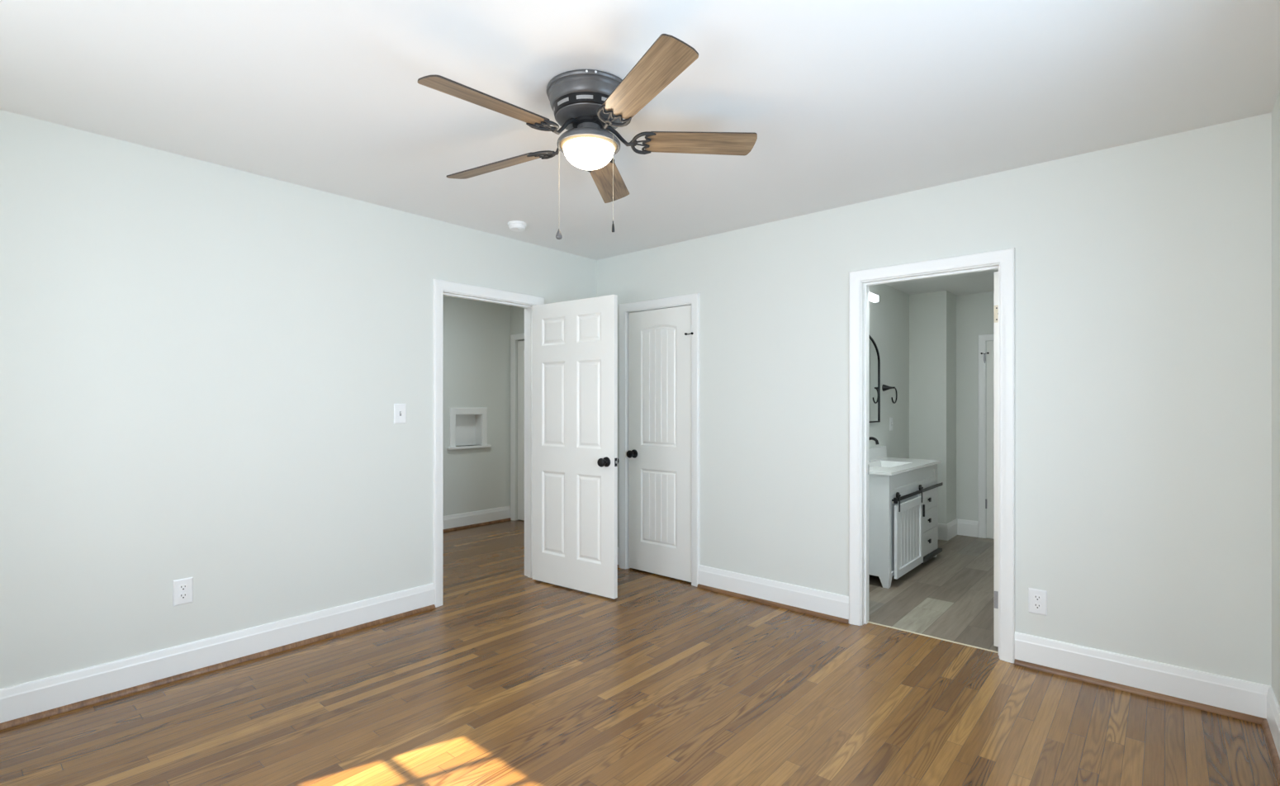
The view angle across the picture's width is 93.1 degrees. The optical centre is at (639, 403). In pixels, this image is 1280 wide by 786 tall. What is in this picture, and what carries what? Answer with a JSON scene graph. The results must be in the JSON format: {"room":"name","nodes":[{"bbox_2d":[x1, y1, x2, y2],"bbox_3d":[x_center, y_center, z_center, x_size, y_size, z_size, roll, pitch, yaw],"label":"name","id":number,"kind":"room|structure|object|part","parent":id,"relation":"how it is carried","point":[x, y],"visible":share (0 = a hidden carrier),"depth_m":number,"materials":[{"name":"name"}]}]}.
{"room":"empty bedroom","nodes":[
{"label":"empty bedroom","id":0,"kind":"room"},
{"bbox_2d":[0,109,597,688],"bbox_3d":[-1.481,0.058,3.720,0.130,2.450,4.600,0,0,41],"label":"wall","id":1,"kind":"structure","parent":0,"point":[205,367],"depth_m":2.90,"materials":[{"name":"paint"}]},
{"bbox_2d":[172,577,192,606],"bbox_3d":[-2.146,0.882,2.847,0.009,0.120,0.076,0,0,41],"label":"wall outlet","id":2,"kind":"object","parent":1,"relation":"attached to","point":[182,588],"visible":1,"depth_m":2.84,"materials":[{"name":"white plastic"}]},
{"bbox_2d":[179,592,187,599],"bbox_3d":[-2.144,0.902,2.846,0.004,0.027,0.033,0,0,41],"label":"receptacle","id":3,"kind":"object","parent":2,"relation":"attached to","point":[182,595],"depth_m":2.84,"materials":[{"name":"white plastic"}]},
{"bbox_2d":[179,584,187,591],"bbox_3d":[-2.144,0.862,2.846,0.004,0.027,0.033,0,0,41],"label":"receptacle","id":4,"kind":"object","parent":2,"relation":"attached to","point":[182,587],"depth_m":2.85,"materials":[{"name":"white plastic"}]},
{"bbox_2d":[0,583,435,730],"bbox_3d":[-1.633,1.207,3.422,0.032,0.153,3.950,0,0,41],"label":"baseboard","id":5,"kind":"structure","parent":1,"relation":"attached to","point":[25,703],"depth_m":2.86,"materials":[{"name":"paint"}]},
{"bbox_2d":[393,403,406,423],"bbox_3d":[-1.442,0.059,3.653,0.017,0.120,0.076,0,0,41],"label":"light switch","id":6,"kind":"object","parent":1,"relation":"attached to","point":[400,410],"visible":1,"depth_m":3.65,"materials":[{"name":"plastic"}]},
{"bbox_2d":[432,278,544,607],"bbox_3d":[-1.062,0.247,4.204,0.168,2.072,0.895,0,0,41],"label":"door frame","id":7,"kind":"structure","parent":1,"relation":"attached to","point":[440,287],"depth_m":3.95,"materials":[{"name":"paint"}]},
{"bbox_2d":[532,294,619,598],"bbox_3d":[-0.466,0.280,4.191,0.782,1.984,0.171,0,0,36],"label":"door","id":8,"kind":"structure","parent":1,"relation":"in","point":[576,461],"depth_m":4.15,"materials":[{"name":"paint"}]},
{"bbox_3d":[-0.240,0.382,3.961,0.066,0.066,0.068,0,0,36],"label":"knob","id":9,"kind":"part","parent":8,"relation":"part of","materials":[{"name":"black metal"}]},
{"bbox_2d":[442,295,510,516],"bbox_3d":[-2.714,0.058,5.351,0.130,2.450,3.950,0,0,41],"label":"wall","id":10,"kind":"structure","parent":0,"point":[476,334],"depth_m":6.41,"materials":[{"name":"paint"}]},
{"bbox_2d":[446,407,491,450],"bbox_3d":[-1.825,0.252,6.353,0.182,0.425,0.504,0,0,41],"label":"wall niche","id":11,"kind":"object","parent":10,"relation":"attached to","point":[467,426],"visible":0.81,"depth_m":6.40,"materials":[{"name":"paint"}]},
{"bbox_3d":[-1.817,0.451,6.346,0.162,0.026,0.504,0,0,41],"label":"sill","id":12,"kind":"part","parent":11,"relation":"part of","materials":[{"name":"paint"}]},
{"bbox_2d":[442,506,511,531],"bbox_3d":[-2.656,1.207,5.295,0.032,0.153,3.740,0,0,41],"label":"baseboard","id":13,"kind":"structure","parent":10,"relation":"attached to","point":[464,520],"depth_m":6.37,"materials":[{"name":"paint"}]},
{"bbox_3d":[-2.651,1.272,5.290,0.018,0.022,3.736,0,0,41],"label":"shoe moulding","id":14,"kind":"part","parent":13,"relation":"part of","materials":[{"name":"brown wood"}]},
{"bbox_2d":[510,305,524,520],"bbox_3d":[-0.082,0.058,5.624,3.490,2.450,0.110,0,0,41],"label":"wall","id":15,"kind":"structure","parent":0,"point":[517,314],"depth_m":6.68,"materials":[{"name":"paint"}]},
{"bbox_2d":[510,333,524,520],"bbox_3d":[-1.080,0.260,6.403,0.918,2.047,0.019,0,0,41],"label":"door frame","id":16,"kind":"structure","parent":15,"relation":"attached to","point":[519,336],"depth_m":6.67,"materials":[{"name":"paint"}]},
{"bbox_2d":[517,340,524,520],"bbox_3d":[-1.044,0.290,6.444,0.776,1.966,0.035,0,0,41],"label":"door","id":17,"kind":"structure","parent":15,"relation":"in","point":[520,343],"depth_m":6.64,"materials":[{"name":"paint"}]},
{"bbox_2d":[0,519,1279,785],"bbox_3d":[0.005,1.313,4.013,6.132,0.060,7.230,0,0,41],"label":"floor","id":18,"kind":"structure","parent":0,"point":[516,679],"depth_m":2.55,"materials":[{"name":"brown wood"}]},
{"bbox_2d":[868,464,942,588],"bbox_3d":[1.979,0.889,4.791,0.493,0.788,1.230,0,0,41],"label":"vanity cabinet","id":19,"kind":"object","parent":18,"relation":"on","point":[903,507],"visible":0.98,"depth_m":4.34,"materials":[{"name":"white wood"}]},
{"bbox_3d":[1.721,1.246,4.247,0.070,0.075,0.070,0,0,41],"label":"leg","id":20,"kind":"part","parent":19,"relation":"part of","materials":[{"name":"white wood"}]},
{"bbox_2d":[868,445,941,475],"bbox_3d":[1.953,0.472,4.783,0.466,0.195,1.225,0,0,41],"label":"countertop","id":21,"kind":"structure","parent":19,"relation":"on","point":[879,462],"depth_m":4.97,"materials":[{"name":"white stone"}]},
{"bbox_2d":[868,436,878,445],"bbox_3d":[1.846,0.370,4.875,0.088,0.209,0.135,0,0,-18],"label":"faucet","id":22,"kind":"object","parent":21,"relation":"on","point":[869,438],"visible":0.32,"depth_m":4.84,"materials":[{"name":"black metal"}]},
{"bbox_3d":[1.978,0.966,4.454,0.020,0.510,0.600,0,0,41],"label":"barn door","id":23,"kind":"part","parent":19,"relation":"part of","materials":[{"name":"white wood"}]},
{"bbox_3d":[2.155,0.674,4.665,0.042,0.038,1.190,0,0,41],"label":"rail","id":24,"kind":"part","parent":19,"relation":"part of","materials":[{"name":"black metal"}]},
{"bbox_3d":[2.181,0.821,4.658,0.014,0.095,0.014,0,0,41],"label":"door handle","id":25,"kind":"part","parent":19,"relation":"part of","materials":[{"name":"black metal"}]},
{"bbox_3d":[2.320,0.770,4.896,0.021,0.159,0.459,0,0,41],"label":"drawer","id":26,"kind":"part","parent":19,"relation":"part of","materials":[{"name":"white wood"}]},
{"bbox_3d":[2.320,0.935,4.896,0.021,0.164,0.459,0,0,41],"label":"drawer","id":27,"kind":"part","parent":19,"relation":"part of","materials":[{"name":"white wood"}]},
{"bbox_3d":[2.320,1.101,4.896,0.021,0.160,0.459,0,0,41],"label":"drawer","id":28,"kind":"part","parent":19,"relation":"part of","materials":[{"name":"white wood"}]},
{"bbox_2d":[867,621,998,653],"bbox_3d":[1.597,1.297,3.340,0.920,0.033,0.014,0,0,41],"label":"threshold","id":29,"kind":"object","parent":18,"relation":"on","point":[868,622],"depth_m":3.32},
{"bbox_2d":[0,0,1279,260],"bbox_3d":[-0.781,-1.217,3.107,6.132,0.100,4.830,0,0,41],"label":"ceiling","id":30,"kind":"structure","parent":0,"point":[846,102],"depth_m":2.25,"materials":[{"name":"paint"}]},
{"bbox_2d":[507,220,526,231],"bbox_3d":[-0.793,-1.145,3.918,0.120,0.044,0.120,0,0,41],"label":"smoke detector","id":31,"kind":"object","parent":30,"relation":"attached to","point":[514,225],"visible":1,"depth_m":3.88,"materials":[{"name":"white plastic"}]},
{"bbox_2d":[417,33,757,239],"bbox_3d":[-0.224,-0.883,2.237,1.259,0.567,1.219,0,0,41],"label":"ceiling fan","id":32,"kind":"object","parent":30,"relation":"hanging from","point":[590,104],"visible":1,"depth_m":2.16,"materials":[{"name":"brown wood"}]},
{"bbox_3d":[-0.489,-0.971,1.949,0.127,0.006,0.437,16,13,42],"label":"blade","id":33,"kind":"part","parent":32,"relation":"part of","materials":[{"name":"brown wood"}]},
{"bbox_3d":[-0.583,-0.960,2.450,0.437,0.006,0.127,-4,14,25],"label":"blade","id":34,"kind":"part","parent":32,"relation":"part of","materials":[{"name":"brown wood"}]},
{"bbox_3d":[-0.295,-0.619,2.210,0.024,0.038,0.024,0,0,41],"label":"pull knob","id":35,"kind":"part","parent":32,"relation":"part of","materials":[{"name":"grey metal"}]},
{"bbox_3d":[-0.191,-0.921,2.265,0.190,0.079,0.190,0,0,41],"label":"globe","id":36,"kind":"part","parent":32,"relation":"part of","materials":[{"name":"white glass"}]},
{"bbox_3d":[-0.136,-0.984,2.696,0.127,0.006,0.437,-18,-2,7],"label":"blade","id":37,"kind":"part","parent":32,"relation":"part of","materials":[{"name":"brown wood"}]},
{"bbox_3d":[-0.097,-0.820,2.193,0.002,0.317,0.002,0,0,-19],"label":"pull chain","id":38,"kind":"part","parent":32,"relation":"part of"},
{"bbox_3d":[-0.097,-0.641,2.193,0.010,0.041,0.010,0,0,41],"label":"pull knob","id":39,"kind":"part","parent":32,"relation":"part of","materials":[{"name":"brown metal"}]},
{"bbox_3d":[0.017,-1.000,1.884,0.127,0.006,0.437,14,-8,-28],"label":"blade","id":40,"kind":"part","parent":32,"relation":"part of","materials":[{"name":"brown wood"}]},
{"bbox_3d":[0.235,-1.009,2.345,0.437,0.006,0.127,-3,-15,-11],"label":"blade","id":41,"kind":"part","parent":32,"relation":"part of","materials":[{"name":"brown wood"}]},
{"bbox_2d":[868,284,909,458],"bbox_3d":[1.885,0.058,5.146,0.110,2.450,3.035,0,0,41],"label":"wall","id":42,"kind":"structure","parent":0,"point":[888,318],"depth_m":5.55,"materials":[{"name":"paint"}]},
{"bbox_2d":[868,292,878,302],"bbox_3d":[1.808,-0.875,4.906,0.088,0.100,0.450,0,0,41],"label":"vanity light","id":43,"kind":"object","parent":42,"relation":"attached to","point":[872,297],"visible":0.29,"depth_m":4.96,"materials":[{"name":"white glass"}]},
{"bbox_2d":[868,334,880,422],"bbox_3d":[1.782,-0.221,4.928,0.020,0.761,0.900,0,0,41],"label":"mirror","id":44,"kind":"object","parent":42,"relation":"attached to","point":[874,354],"visible":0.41,"depth_m":5.17,"materials":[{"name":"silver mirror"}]},
{"bbox_2d":[868,445,886,460],"bbox_3d":[1.785,0.424,4.929,0.020,0.100,1.225,0,0,41],"label":"backsplash","id":45,"kind":"structure","parent":42,"relation":"attached to","point":[877,452],"depth_m":5.21,"materials":[{"name":"white stone"}]},
{"bbox_2d":[881,384,897,403],"bbox_3d":[2.200,-0.087,5.348,0.101,0.170,0.133,0,0,41],"label":"towel ring","id":46,"kind":"object","parent":42,"relation":"attached to","point":[884,387],"visible":1,"depth_m":5.34,"materials":[{"name":"black metal"}]},
{"bbox_3d":[2.196,-0.142,5.344,0.101,0.060,0.060,0,0,41],"label":"post","id":47,"kind":"part","parent":46,"relation":"part of","materials":[{"name":"black metal"}]},
{"bbox_2d":[889,417,892,431],"bbox_3d":[2.295,0.183,5.522,0.017,0.120,0.076,0,0,41],"label":"light switch","id":48,"kind":"object","parent":42,"relation":"attached to","point":[890,418],"visible":1,"depth_m":5.52,"materials":[{"name":"plastic"}]},
{"bbox_2d":[909,290,956,524],"bbox_3d":[2.900,0.108,5.977,0.335,2.350,0.450,0,0,41],"label":"wall","id":49,"kind":"structure","parent":0,"point":[932,315],"depth_m":5.80,"materials":[{"name":"paint"}]},
{"bbox_2d":[937,518,978,540],"bbox_3d":[2.941,1.207,5.814,0.630,0.153,0.263,0,0,-5],"label":"baseboard","id":50,"kind":"structure","parent":49,"relation":"attached to","point":[946,532],"depth_m":5.84,"materials":[{"name":"paint"}]},
{"bbox_2d":[597,112,1271,686],"bbox_3d":[1.127,0.058,3.720,3.812,2.450,0.115,0,0,41],"label":"wall","id":51,"kind":"structure","parent":0,"point":[1143,269],"depth_m":2.83,"materials":[{"name":"paint"}]},
{"bbox_2d":[626,304,691,582],"bbox_3d":[0.131,0.283,4.495,0.610,1.974,0.103,0,0,41],"label":"door","id":52,"kind":"structure","parent":51,"relation":"in","point":[659,452],"depth_m":4.51,"materials":[{"name":"paint"}]},
{"bbox_3d":[-0.065,0.384,4.642,0.066,0.066,0.068,0,0,41],"label":"knob","id":53,"kind":"part","parent":52,"relation":"part of","materials":[{"name":"black metal"}]},
{"bbox_2d":[619,293,699,587],"bbox_3d":[0.164,0.252,4.542,0.758,2.062,0.134,0,0,41],"label":"door frame","id":54,"kind":"structure","parent":51,"relation":"attached to","point":[693,300],"depth_m":4.54,"materials":[{"name":"paint"}]},
{"bbox_2d":[848,247,1014,663],"bbox_3d":[1.583,0.255,3.324,0.834,2.056,0.153,0,0,41],"label":"door frame","id":55,"kind":"structure","parent":51,"relation":"attached to","point":[1003,260],"depth_m":3.33,"materials":[{"name":"paint"}]},
{"bbox_2d":[617,547,1271,724],"bbox_3d":[1.085,1.207,3.659,3.796,0.153,0.032,0,0,41],"label":"baseboard","id":56,"kind":"structure","parent":51,"relation":"attached to","point":[1241,699],"depth_m":2.79,"materials":[{"name":"paint"}]},
{"bbox_2d":[994,271,998,646],"bbox_3d":[2.096,0.290,3.433,0.035,1.966,0.683,0,0,41],"label":"door frame","id":57,"kind":"structure","parent":51,"relation":"in","point":[996,273],"depth_m":3.18,"materials":[{"name":"paint"}]},
{"bbox_2d":[1028,587,1047,616],"bbox_3d":[1.929,0.961,2.942,0.076,0.120,0.009,0,0,41],"label":"wall outlet","id":58,"kind":"object","parent":51,"relation":"attached to","point":[1037,599],"visible":1,"depth_m":2.94,"materials":[{"name":"white plastic"}]},
{"bbox_2d":[1033,602,1041,609],"bbox_3d":[1.928,0.981,2.940,0.033,0.027,0.004,0,0,41],"label":"receptacle","id":59,"kind":"object","parent":58,"relation":"attached to","point":[1035,605],"depth_m":2.94,"materials":[{"name":"white plastic"}]},
{"bbox_2d":[1033,594,1041,601],"bbox_3d":[1.928,0.941,2.940,0.033,0.027,0.004,0,0,41],"label":"receptacle","id":60,"kind":"object","parent":58,"relation":"attached to","point":[1035,597],"depth_m":2.94,"materials":[{"name":"white plastic"}]},
{"bbox_2d":[885,269,998,295],"bbox_3d":[2.629,-1.117,4.508,2.070,0.100,3.045,0,0,41],"label":"ceiling","id":61,"kind":"structure","parent":0,"point":[979,282],"depth_m":5.42,"materials":[{"name":"paint"}]},
{"bbox_2d":[956,291,994,539],"bbox_3d":[3.751,0.108,5.471,1.615,2.350,0.100,0,0,41],"label":"wall","id":62,"kind":"structure","parent":0,"point":[975,311],"depth_m":5.88,"materials":[{"name":"paint"}]},
{"bbox_2d":[978,333,994,538],"bbox_3d":[3.584,0.308,5.537,0.884,1.950,0.019,0,0,41],"label":"door frame","id":63,"kind":"structure","parent":62,"relation":"attached to","point":[983,338],"depth_m":5.80,"materials":[{"name":"paint"}]},
{"bbox_2d":[985,341,994,538],"bbox_3d":[3.580,0.339,5.538,0.752,1.868,0.017,0,0,41],"label":"door","id":64,"kind":"structure","parent":62,"relation":"in","point":[989,502],"depth_m":5.75,"materials":[{"name":"paint"}]},
{"bbox_2d":[981,352,989,363],"bbox_3d":[3.282,-0.438,5.773,0.070,0.103,0.017,0,0,41],"label":"door latch","id":65,"kind":"structure","parent":64,"relation":"attached to","point":[984,357],"depth_m":5.77,"materials":[{"name":"grey metal"}]},
{"bbox_2d":[1271,90,1279,707],"bbox_3d":[1.319,0.058,0.940,0.120,2.450,4.065,0,0,41],"label":"wall","id":66,"kind":"structure","parent":0,"point":[1276,111],"depth_m":2.34,"materials":[{"name":"paint"}]},
{"bbox_2d":[1261,687,1279,785],"bbox_3d":[1.219,1.207,0.940,0.032,0.153,3.934,0,0,41],"label":"baseboard","id":67,"kind":"structure","parent":66,"relation":"attached to","point":[1271,726],"depth_m":2.27,"materials":[{"name":"paint"}]},
{"bbox_3d":[1.214,1.272,0.945,0.018,0.022,3.930,0,0,41],"label":"shoe moulding","id":68,"kind":"part","parent":67,"relation":"part of","materials":[{"name":"brown wood"}]}
]}

